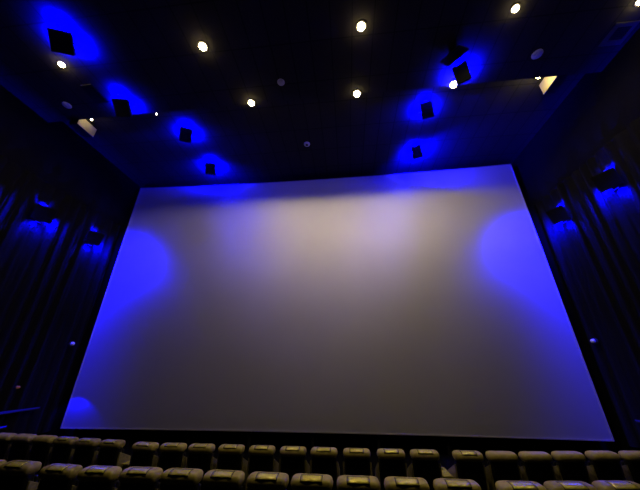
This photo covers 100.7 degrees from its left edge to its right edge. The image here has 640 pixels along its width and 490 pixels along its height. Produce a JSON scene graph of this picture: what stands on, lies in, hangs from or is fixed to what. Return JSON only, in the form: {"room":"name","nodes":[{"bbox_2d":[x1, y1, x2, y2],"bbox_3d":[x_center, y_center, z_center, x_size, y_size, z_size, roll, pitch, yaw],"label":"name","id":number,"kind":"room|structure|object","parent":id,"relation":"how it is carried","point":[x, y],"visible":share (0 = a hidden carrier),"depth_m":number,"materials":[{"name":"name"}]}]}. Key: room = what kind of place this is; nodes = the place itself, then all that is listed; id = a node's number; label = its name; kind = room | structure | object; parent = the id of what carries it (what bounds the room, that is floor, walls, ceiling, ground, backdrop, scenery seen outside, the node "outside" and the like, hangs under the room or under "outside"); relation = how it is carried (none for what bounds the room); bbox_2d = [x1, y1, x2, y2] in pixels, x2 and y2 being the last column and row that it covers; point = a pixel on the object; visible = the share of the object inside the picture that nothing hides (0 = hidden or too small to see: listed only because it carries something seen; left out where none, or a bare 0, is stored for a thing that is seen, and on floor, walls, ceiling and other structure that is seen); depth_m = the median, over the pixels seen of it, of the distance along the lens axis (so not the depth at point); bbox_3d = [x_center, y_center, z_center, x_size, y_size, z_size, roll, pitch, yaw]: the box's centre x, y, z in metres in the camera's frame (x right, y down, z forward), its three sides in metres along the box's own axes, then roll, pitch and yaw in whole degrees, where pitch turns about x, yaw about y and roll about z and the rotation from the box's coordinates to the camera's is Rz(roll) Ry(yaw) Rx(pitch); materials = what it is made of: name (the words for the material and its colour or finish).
{"room":"auditorium","nodes":[
{"label":"auditorium","id":0,"kind":"room"},
{"bbox_2d":[0,84,140,436],"bbox_3d":[-11.071,-1.248,4.841,0.200,12.350,17.600,-2,-24,5],"label":"wall","id":1,"kind":"structure","parent":0,"point":[54,152],"depth_m":11.02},
{"bbox_2d":[30,203,56,223],"bbox_3d":[-10.204,-1.165,9.836,0.591,0.744,0.610,-16,-29,32],"label":"wall speaker","id":2,"kind":"object","parent":1,"relation":"attached to","point":[41,213],"visible":1,"depth_m":9.68,"materials":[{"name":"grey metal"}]},
{"bbox_2d":[0,153,121,433],"bbox_3d":[-10.672,0.608,6.362,0.170,8.700,11.950,-2,-24,5],"label":"curtain","id":3,"kind":"object","parent":1,"relation":"attached to","point":[51,279],"visible":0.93,"depth_m":9.74,"materials":[{"name":"black fabric"}]},
{"bbox_2d":[0,407,39,414],"bbox_3d":[-10.170,5.272,8.298,0.156,0.120,2.550,-2,-24,5],"label":"handrail","id":4,"kind":"object","parent":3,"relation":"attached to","point":[35,408],"visible":1,"depth_m":8.81,"materials":[{"name":"grey metal"}]},
{"bbox_2d":[84,229,104,245],"bbox_3d":[-9.996,-0.328,11.762,0.591,0.744,0.610,-16,-29,32],"label":"wall speaker","id":5,"kind":"object","parent":1,"relation":"attached to","point":[94,238],"visible":0.98,"depth_m":11.60,"materials":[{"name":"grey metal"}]},
{"bbox_2d":[0,0,639,122],"bbox_3d":[-1.372,-8.030,3.964,19.820,0.700,12.420,-2,-24,5],"label":"ceiling","id":6,"kind":"structure","parent":0,"point":[146,52],"depth_m":7.92,"materials":[{"name":"paint"}]},
{"bbox_2d":[57,60,66,67],"bbox_3d":[-8.107,-5.646,8.308,0.240,0.098,0.240,-2,-24,5],"label":"recessed light","id":7,"kind":"object","parent":6,"relation":"in","point":[60,63],"visible":1,"depth_m":8.27,"materials":[{"name":"grey"}]},
{"bbox_2d":[47,24,80,55],"bbox_3d":[-7.238,-5.766,7.451,0.563,0.579,0.552,5,-25,-12],"label":"ceiling speaker","id":8,"kind":"object","parent":6,"relation":"attached to","point":[60,41],"visible":1,"depth_m":7.40,"materials":[{"name":"grey metal"}]},
{"bbox_2d":[48,29,72,54],"bbox_3d":[-7.235,-5.667,7.395,0.524,0.353,0.378,5,-25,-12],"label":"grille","id":9,"kind":"object","parent":8,"relation":"attached to","point":[60,41],"depth_m":7.39,"materials":[{"name":"black metal"}]},
{"bbox_2d":[62,101,71,108],"bbox_3d":[-9.210,-5.061,9.631,0.280,0.085,0.280,-2,-24,5],"label":"smoke detector","id":10,"kind":"object","parent":6,"relation":"attached to","point":[65,104],"visible":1,"depth_m":9.60,"materials":[{"name":"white plastic"}]},
{"bbox_2d":[80,84,107,103],"bbox_3d":[-7.784,-5.242,9.138,0.499,0.160,0.660,-2,-24,5],"label":"ceiling panel","id":11,"kind":"object","parent":6,"relation":"hanging from","point":[92,92],"visible":1,"depth_m":9.10,"materials":[{"name":"black"}]},
{"bbox_2d":[112,94,135,116],"bbox_3d":[-6.975,-4.915,9.356,0.546,0.581,0.584,1,-24,-3],"label":"ceiling speaker","id":12,"kind":"object","parent":6,"relation":"attached to","point":[122,107],"visible":1,"depth_m":9.31,"materials":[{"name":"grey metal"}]},
{"bbox_2d":[112,99,130,116],"bbox_3d":[-6.977,-4.813,9.308,0.504,0.357,0.409,1,-24,-3],"label":"grille","id":13,"kind":"object","parent":12,"relation":"attached to","point":[122,107],"depth_m":9.31,"materials":[{"name":"black metal"}]},
{"bbox_2d":[197,40,208,51],"bbox_3d":[-3.475,-5.858,7.845,0.315,0.098,0.315,-2,-24,5],"label":"recessed light","id":14,"kind":"object","parent":6,"relation":"in","point":[202,46],"visible":1,"depth_m":7.81,"materials":[{"name":"grey"}]},
{"bbox_2d":[247,98,255,106],"bbox_3d":[-2.476,-5.101,9.544,0.315,0.098,0.315,-2,-24,5],"label":"recessed light","id":15,"kind":"object","parent":6,"relation":"in","point":[250,103],"visible":1,"depth_m":9.51,"materials":[{"name":"grey glass"}]},
{"bbox_2d":[277,79,284,85],"bbox_3d":[-1.306,-5.417,8.854,0.240,0.085,0.240,-2,-24,5],"label":"smoke detector","id":16,"kind":"object","parent":6,"relation":"attached to","point":[280,82],"visible":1,"depth_m":8.82,"materials":[{"name":"grey plastic"}]},
{"bbox_2d":[352,89,360,97],"bbox_3d":[1.287,-5.248,9.223,0.315,0.098,0.315,-2,-24,5],"label":"recessed light","id":17,"kind":"object","parent":6,"relation":"in","point":[356,93],"visible":1,"depth_m":9.19,"materials":[{"name":"grey glass"}]},
{"bbox_2d":[355,19,366,32],"bbox_3d":[1.147,-6.070,7.383,0.315,0.098,0.315,-2,-24,5],"label":"recessed light","id":18,"kind":"object","parent":6,"relation":"in","point":[361,27],"visible":1,"depth_m":7.35,"materials":[{"name":"grey"}]},
{"bbox_2d":[448,79,456,87],"bbox_3d":[4.499,-5.389,8.916,0.315,0.098,0.315,-2,-24,5],"label":"recessed light","id":19,"kind":"object","parent":6,"relation":"in","point":[452,84],"visible":0.82,"depth_m":8.89,"materials":[{"name":"grey glass"}]},
{"bbox_2d":[440,44,468,66],"bbox_3d":[4.050,-5.760,8.008,0.340,0.160,0.727,16,-29,-32],"label":"ceiling speaker","id":20,"kind":"object","parent":6,"relation":"hanging from","point":[458,51],"visible":1,"depth_m":7.96,"materials":[{"name":"black"}]},
{"bbox_2d":[452,61,471,85],"bbox_3d":[4.456,-5.338,8.318,0.617,0.680,0.586,-2,-24,5],"label":"ceiling speaker","id":21,"kind":"object","parent":6,"relation":"attached to","point":[461,72],"visible":1,"depth_m":8.19,"materials":[{"name":"grey metal"}]},
{"bbox_2d":[510,2,520,13],"bbox_3d":[5.177,-6.241,7.010,0.240,0.098,0.240,-2,-24,5],"label":"recessed light","id":22,"kind":"object","parent":6,"relation":"in","point":[516,6],"visible":1,"depth_m":6.98,"materials":[{"name":"grey"}]},
{"bbox_2d":[531,49,543,59],"bbox_3d":[6.617,-5.782,8.058,0.300,0.085,0.300,-2,-24,5],"label":"smoke detector","id":23,"kind":"object","parent":6,"relation":"attached to","point":[539,52],"visible":1,"depth_m":8.02,"materials":[{"name":"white plastic"}]},
{"bbox_2d":[598,20,639,46],"bbox_3d":[8.533,-6.030,7.575,0.600,0.030,0.600,-2,-24,5],"label":"ceiling vent","id":24,"kind":"object","parent":6,"relation":"in","point":[632,24],"visible":1,"depth_m":7.55,"materials":[{"name":"grey metal"}]},
{"bbox_2d":[633,0,639,6],"bbox_3d":[8.327,-6.306,6.873,0.240,0.098,0.240,-2,-24,5],"label":"recessed light","id":25,"kind":"object","parent":6,"relation":"in","point":[635,4],"visible":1,"depth_m":6.91,"materials":[{"name":"grey"}]},
{"bbox_2d":[63,73,584,187],"bbox_3d":[-0.504,-4.689,12.063,19.820,0.200,5.180,-2,-24,5],"label":"ceiling","id":26,"kind":"structure","parent":0,"point":[488,123],"depth_m":11.64,"materials":[{"name":"tile"}]},
{"bbox_2d":[69,119,96,137],"bbox_3d":[-9.455,-4.832,10.639,0.372,0.680,0.690,-2,-24,5],"label":"ceiling box","id":27,"kind":"object","parent":26,"relation":"attached to","point":[85,127],"visible":0.78,"depth_m":10.53,"materials":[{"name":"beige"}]},
{"bbox_2d":[179,126,194,142],"bbox_3d":[-5.637,-4.629,11.158,0.623,0.636,0.585,-2,-24,5],"label":"ceiling speaker","id":28,"kind":"object","parent":26,"relation":"attached to","point":[185,135],"visible":1,"depth_m":11.04,"materials":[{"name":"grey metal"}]},
{"bbox_2d":[205,160,217,174],"bbox_3d":[-5.378,-3.797,13.059,0.602,0.607,0.554,-2,-24,5],"label":"ceiling speaker","id":29,"kind":"object","parent":26,"relation":"attached to","point":[210,168],"visible":1,"depth_m":12.97,"materials":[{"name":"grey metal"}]},
{"bbox_2d":[205,163,214,174],"bbox_3d":[-5.366,-3.727,12.973,0.475,0.405,0.329,3,-24,-8],"label":"grille","id":30,"kind":"object","parent":29,"relation":"attached to","point":[209,167],"depth_m":12.96,"materials":[{"name":"black metal"}]},
{"bbox_2d":[410,145,422,158],"bbox_3d":[4.415,-4.208,12.074,0.571,0.680,0.517,-2,-24,5],"label":"ceiling speaker","id":31,"kind":"object","parent":26,"relation":"attached to","point":[416,150],"visible":1,"depth_m":11.94,"materials":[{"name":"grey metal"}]},
{"bbox_2d":[418,100,433,118],"bbox_3d":[4.065,-5.111,10.069,0.551,0.666,0.516,-2,-24,5],"label":"ceiling speaker","id":32,"kind":"object","parent":26,"relation":"attached to","point":[427,111],"visible":1,"depth_m":9.96,"materials":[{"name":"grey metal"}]},
{"bbox_2d":[539,75,567,93],"bbox_3d":[7.990,-5.645,9.085,0.362,0.500,0.650,-2,-24,5],"label":"ceiling box","id":33,"kind":"object","parent":26,"relation":"attached to","point":[549,85],"visible":0.71,"depth_m":9.06,"materials":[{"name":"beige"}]},
{"bbox_2d":[65,429,612,457],"bbox_3d":[-0.232,1.949,12.031,20.220,12.350,0.200,-2,-24,5],"label":"wall","id":34,"kind":"structure","parent":0,"point":[339,441],"depth_m":9.52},
{"bbox_2d":[60,164,614,456],"bbox_3d":[-0.280,1.880,11.527,19.200,11.665,0.462,-2,-24,5],"label":"screen","id":35,"kind":"object","parent":34,"relation":"attached to","point":[426,303],"visible":0.98,"depth_m":10.92,"materials":[{"name":"fabric"}]},
{"bbox_2d":[98,445,620,475],"bbox_3d":[-1.105,3.111,1.813,19.820,1.900,17.600,-2,-24,5],"label":"floor","id":36,"kind":"structure","parent":0,"point":[447,462],"depth_m":8.68,"materials":[{"name":"carpet"}]},
{"bbox_2d":[0,433,16,459],"bbox_3d":[-8.368,5.696,7.157,0.610,1.151,0.902,-4,-24,9],"label":"chair","id":37,"kind":"object","parent":36,"relation":"on","point":[5,438],"visible":0.37,"depth_m":6.92,"materials":[{"name":"leather"}]},
{"bbox_2d":[0,460,41,489],"bbox_3d":[-4.751,4.143,4.333,0.610,1.156,0.902,-4,-24,8],"label":"chair","id":38,"kind":"object","parent":36,"relation":"on","point":[15,474],"visible":0.88,"depth_m":4.13,"materials":[{"name":"leather"}]},
{"bbox_2d":[6,434,37,461],"bbox_3d":[-7.705,5.648,7.052,0.610,1.151,0.902,-4,-24,9],"label":"chair","id":39,"kind":"object","parent":36,"relation":"on","point":[21,446],"visible":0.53,"depth_m":6.82,"materials":[{"name":"leather"}]},
{"bbox_2d":[27,435,57,482],"bbox_3d":[-7.030,5.591,6.926,0.610,1.151,0.902,-5,-24,10],"label":"chair","id":40,"kind":"object","parent":36,"relation":"on","point":[42,447],"visible":0.39,"depth_m":6.69,"materials":[{"name":"leather"}]},
{"bbox_2d":[37,463,82,489],"bbox_3d":[-3.952,4.077,4.187,0.610,1.156,0.902,-4,-24,8],"label":"chair","id":41,"kind":"object","parent":36,"relation":"on","point":[57,476],"visible":0.96,"depth_m":3.99,"materials":[{"name":"leather"}]},
{"bbox_2d":[47,436,78,464],"bbox_3d":[-6.351,5.524,6.783,0.610,1.156,0.902,-5,-24,10],"label":"chair","id":42,"kind":"object","parent":36,"relation":"on","point":[64,447],"visible":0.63,"depth_m":6.55,"materials":[{"name":"leather"}]},
{"bbox_2d":[71,438,101,467],"bbox_3d":[-5.676,5.463,6.649,0.610,1.156,0.902,-4,-24,9],"label":"chair","id":43,"kind":"object","parent":36,"relation":"on","point":[86,452],"visible":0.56,"depth_m":6.42,"materials":[{"name":"leather"}]},
{"bbox_2d":[76,465,121,489],"bbox_3d":[-3.301,4.042,4.111,0.610,1.156,0.902,-2,-24,5],"label":"chair","id":44,"kind":"object","parent":36,"relation":"on","point":[94,477],"visible":1,"depth_m":3.91,"materials":[{"name":"leather"}]},
{"bbox_2d":[95,439,130,480],"bbox_3d":[-4.982,5.410,6.532,0.610,1.156,0.902,-5,-24,10],"label":"chair","id":45,"kind":"object","parent":36,"relation":"on","point":[111,453],"visible":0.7,"depth_m":6.31,"materials":[{"name":"leather"}]},
{"bbox_2d":[119,461,129,486],"bbox_3d":[-4.510,5.581,6.361,0.260,0.704,0.560,-5,-24,10],"label":"console","id":46,"kind":"object","parent":36,"relation":"on","point":[126,464],"visible":0.14,"depth_m":6.25,"materials":[{"name":"leather"}]},
{"bbox_2d":[118,466,162,489],"bbox_3d":[-2.655,4.024,4.071,0.610,1.156,0.902,-2,-24,5],"label":"chair","id":47,"kind":"object","parent":36,"relation":"on","point":[134,477],"visible":1,"depth_m":3.88,"materials":[{"name":"leather"}]},
{"bbox_2d":[129,442,158,466],"bbox_3d":[-4.047,5.314,6.319,0.610,1.156,0.902,-4,-24,9],"label":"chair","id":48,"kind":"object","parent":36,"relation":"on","point":[144,454],"visible":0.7,"depth_m":6.10,"materials":[{"name":"leather"}]},
{"bbox_2d":[157,442,186,488],"bbox_3d":[-3.377,5.287,6.260,0.610,1.156,0.902,-2,-24,5],"label":"chair","id":49,"kind":"object","parent":36,"relation":"on","point":[172,455],"visible":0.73,"depth_m":6.04,"materials":[{"name":"leather"}]},
{"bbox_2d":[159,468,202,489],"bbox_3d":[-2.004,3.997,4.012,0.610,1.156,0.902,-3,-24,5],"label":"chair","id":50,"kind":"object","parent":36,"relation":"on","point":[172,478],"visible":1,"depth_m":3.82,"materials":[{"name":"leather"}]},
{"bbox_2d":[186,443,216,489],"bbox_3d":[-2.691,5.258,6.198,0.610,1.156,0.902,-2,-24,5],"label":"chair","id":51,"kind":"object","parent":36,"relation":"on","point":[201,455],"visible":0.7,"depth_m":5.98,"materials":[{"name":"leather"}]},
{"bbox_2d":[202,469,244,489],"bbox_3d":[-1.355,3.966,3.944,0.610,1.156,0.902,-3,-24,6],"label":"chair","id":52,"kind":"object","parent":36,"relation":"on","point":[215,479],"visible":1,"depth_m":3.76,"materials":[{"name":"leather"}]},
{"bbox_2d":[216,444,247,489],"bbox_3d":[-1.983,5.229,6.134,0.610,1.156,0.902,-3,-24,5],"label":"chair","id":53,"kind":"object","parent":36,"relation":"on","point":[230,457],"visible":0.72,"depth_m":5.92,"materials":[{"name":"leather"}]},
{"bbox_2d":[245,445,278,489],"bbox_3d":[-1.266,5.195,6.060,0.610,1.156,0.902,-3,-24,6],"label":"chair","id":54,"kind":"object","parent":36,"relation":"on","point":[261,458],"visible":0.69,"depth_m":5.84,"materials":[{"name":"leather"}]},
{"bbox_2d":[247,471,288,489],"bbox_3d":[-0.700,3.931,3.867,0.610,1.156,0.902,-3,-24,6],"label":"chair","id":55,"kind":"object","parent":36,"relation":"on","point":[258,480],"visible":1,"depth_m":3.68,"materials":[{"name":"leather"}]},
{"bbox_2d":[279,446,309,489],"bbox_3d":[-0.560,5.162,5.987,0.610,1.156,0.902,-3,-24,6],"label":"chair","id":56,"kind":"object","parent":36,"relation":"on","point":[292,461],"visible":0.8,"depth_m":5.76,"materials":[{"name":"leather"}]},
{"bbox_2d":[291,473,332,489],"bbox_3d":[-0.077,3.901,3.802,0.610,1.156,0.902,-3,-24,5],"label":"chair","id":57,"kind":"object","parent":36,"relation":"on","point":[299,481],"visible":1,"depth_m":3.62,"materials":[{"name":"leather"}]},
{"bbox_2d":[310,447,339,489],"bbox_3d":[0.125,5.129,5.916,0.610,1.156,0.902,-3,-24,6],"label":"chair","id":58,"kind":"object","parent":36,"relation":"on","point":[323,461],"visible":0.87,"depth_m":5.69,"materials":[{"name":"leather"}]},
{"bbox_2d":[343,448,371,475],"bbox_3d":[0.825,5.096,5.844,0.610,1.156,0.902,-2,-24,5],"label":"chair","id":59,"kind":"object","parent":36,"relation":"on","point":[356,462],"visible":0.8,"depth_m":5.62,"materials":[{"name":"leather"}]},
{"bbox_2d":[337,475,379,489],"bbox_3d":[0.556,3.874,3.744,0.610,1.156,0.902,-2,-24,5],"label":"chair","id":60,"kind":"object","parent":36,"relation":"on","point":[344,482],"visible":1,"depth_m":3.57,"materials":[{"name":"leather"}]},
{"bbox_2d":[375,448,407,489],"bbox_3d":[1.550,5.079,5.806,0.610,1.156,0.902,-2,-24,4],"label":"chair","id":61,"kind":"object","parent":36,"relation":"on","point":[391,461],"visible":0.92,"depth_m":5.58,"materials":[{"name":"leather"}]},
{"bbox_2d":[384,476,429,489],"bbox_3d":[1.204,3.852,3.695,0.610,1.156,0.902,-2,-24,5],"label":"chair","id":62,"kind":"object","parent":36,"relation":"on","point":[392,482],"visible":1,"depth_m":3.53,"materials":[{"name":"leather"}]},
{"bbox_2d":[407,449,442,489],"bbox_3d":[2.263,5.057,5.760,0.610,1.156,0.902,-2,-24,5],"label":"chair","id":63,"kind":"object","parent":36,"relation":"on","point":[425,464],"visible":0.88,"depth_m":5.54,"materials":[{"name":"leather"}]},
{"bbox_2d":[441,467,452,478],"bbox_3d":[2.700,5.258,5.657,0.210,0.704,0.560,-2,-24,4],"label":"console","id":64,"kind":"object","parent":36,"relation":"on","point":[445,473],"visible":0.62,"depth_m":5.63,"materials":[{"name":"leather"}]},
{"bbox_2d":[433,478,480,489],"bbox_3d":[1.861,3.825,3.636,0.610,1.156,0.902,-2,-24,5],"label":"chair","id":65,"kind":"object","parent":36,"relation":"on","point":[439,483],"visible":1,"depth_m":3.49,"materials":[{"name":"leather"}]},
{"bbox_2d":[447,450,489,489],"bbox_3d":[3.138,5.021,5.682,0.610,1.156,0.902,-2,-24,4],"label":"chair","id":66,"kind":"object","parent":36,"relation":"on","point":[468,464],"visible":0.83,"depth_m":5.46,"materials":[{"name":"leather"}]},
{"bbox_2d":[485,451,522,489],"bbox_3d":[3.821,5.008,5.646,0.610,1.151,0.902,-1,-24,3],"label":"chair","id":67,"kind":"object","parent":36,"relation":"on","point":[502,465],"visible":0.82,"depth_m":5.43,"materials":[{"name":"leather"}]},
{"bbox_2d":[495,480,546,489],"bbox_3d":[2.660,3.796,3.573,0.610,1.156,0.902,-1,-24,3],"label":"chair","id":68,"kind":"object","parent":36,"relation":"on","point":[502,484],"visible":1,"depth_m":3.44,"materials":[{"name":"leather"}]},
{"bbox_2d":[518,451,556,484],"bbox_3d":[4.493,4.996,5.622,0.610,1.151,0.902,-1,-24,1],"label":"chair","id":69,"kind":"object","parent":36,"relation":"on","point":[536,466],"visible":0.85,"depth_m":5.40,"materials":[{"name":"leather"}]},
{"bbox_2d":[543,480,596,489],"bbox_3d":[3.292,3.794,3.571,0.610,1.156,0.902,0,-24,1],"label":"chair","id":70,"kind":"object","parent":36,"relation":"on","point":[549,485],"visible":0.99,"depth_m":3.44,"materials":[{"name":"leather"}]},
{"bbox_2d":[551,451,591,483],"bbox_3d":[5.192,5.003,5.641,0.610,1.151,0.902,0,-24,0],"label":"chair","id":71,"kind":"object","parent":36,"relation":"on","point":[568,465],"visible":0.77,"depth_m":5.42,"materials":[{"name":"leather"}]},
{"bbox_2d":[585,450,626,481],"bbox_3d":[5.931,5.010,5.657,0.610,1.151,0.902,0,-24,1],"label":"chair","id":72,"kind":"object","parent":36,"relation":"on","point":[602,465],"visible":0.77,"depth_m":5.44,"materials":[{"name":"leather"}]},
{"bbox_2d":[591,480,639,489],"bbox_3d":[3.945,3.795,3.576,0.610,1.156,0.902,0,-24,1],"label":"chair","id":73,"kind":"object","parent":36,"relation":"on","point":[599,484],"visible":0.99,"depth_m":3.45,"materials":[{"name":"leather"}]},
{"bbox_2d":[618,450,639,483],"bbox_3d":[6.645,5.009,5.657,0.610,1.151,0.902,0,-24,1],"label":"chair","id":74,"kind":"object","parent":36,"relation":"on","point":[630,464],"visible":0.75,"depth_m":5.46,"materials":[{"name":"leather"}]},
{"bbox_2d":[511,28,639,460],"bbox_3d":[8.851,-2.073,3.045,0.200,12.350,17.600,-2,-24,5],"label":"wall","id":75,"kind":"structure","parent":0,"point":[601,105],"depth_m":9.39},
{"bbox_2d":[546,204,570,223],"bbox_3d":[9.113,-1.177,10.132,0.591,0.744,0.610,10,-26,-22],"label":"wall speaker","id":76,"kind":"object","parent":75,"relation":"attached to","point":[559,214],"visible":0.98,"depth_m":9.99,"materials":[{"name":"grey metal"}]},
{"bbox_2d":[534,115,639,447],"bbox_3d":[8.883,-0.202,4.600,0.168,8.700,11.950,-2,-24,5],"label":"curtain","id":77,"kind":"object","parent":75,"relation":"attached to","point":[596,251],"visible":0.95,"depth_m":8.47,"materials":[{"name":"black fabric"}]},
{"bbox_2d":[590,338,598,343],"bbox_3d":[9.265,3.256,8.985,0.160,0.195,0.195,-2,-24,5],"label":"wall sensor","id":78,"kind":"object","parent":77,"relation":"attached to","point":[593,340],"visible":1,"depth_m":8.94,"materials":[{"name":"white plastic"}]},
{"bbox_2d":[590,168,623,191],"bbox_3d":[8.906,-2.024,8.233,0.591,0.744,0.610,10,-26,-22],"label":"wall speaker","id":79,"kind":"object","parent":75,"relation":"attached to","point":[608,179],"visible":0.99,"depth_m":8.09,"materials":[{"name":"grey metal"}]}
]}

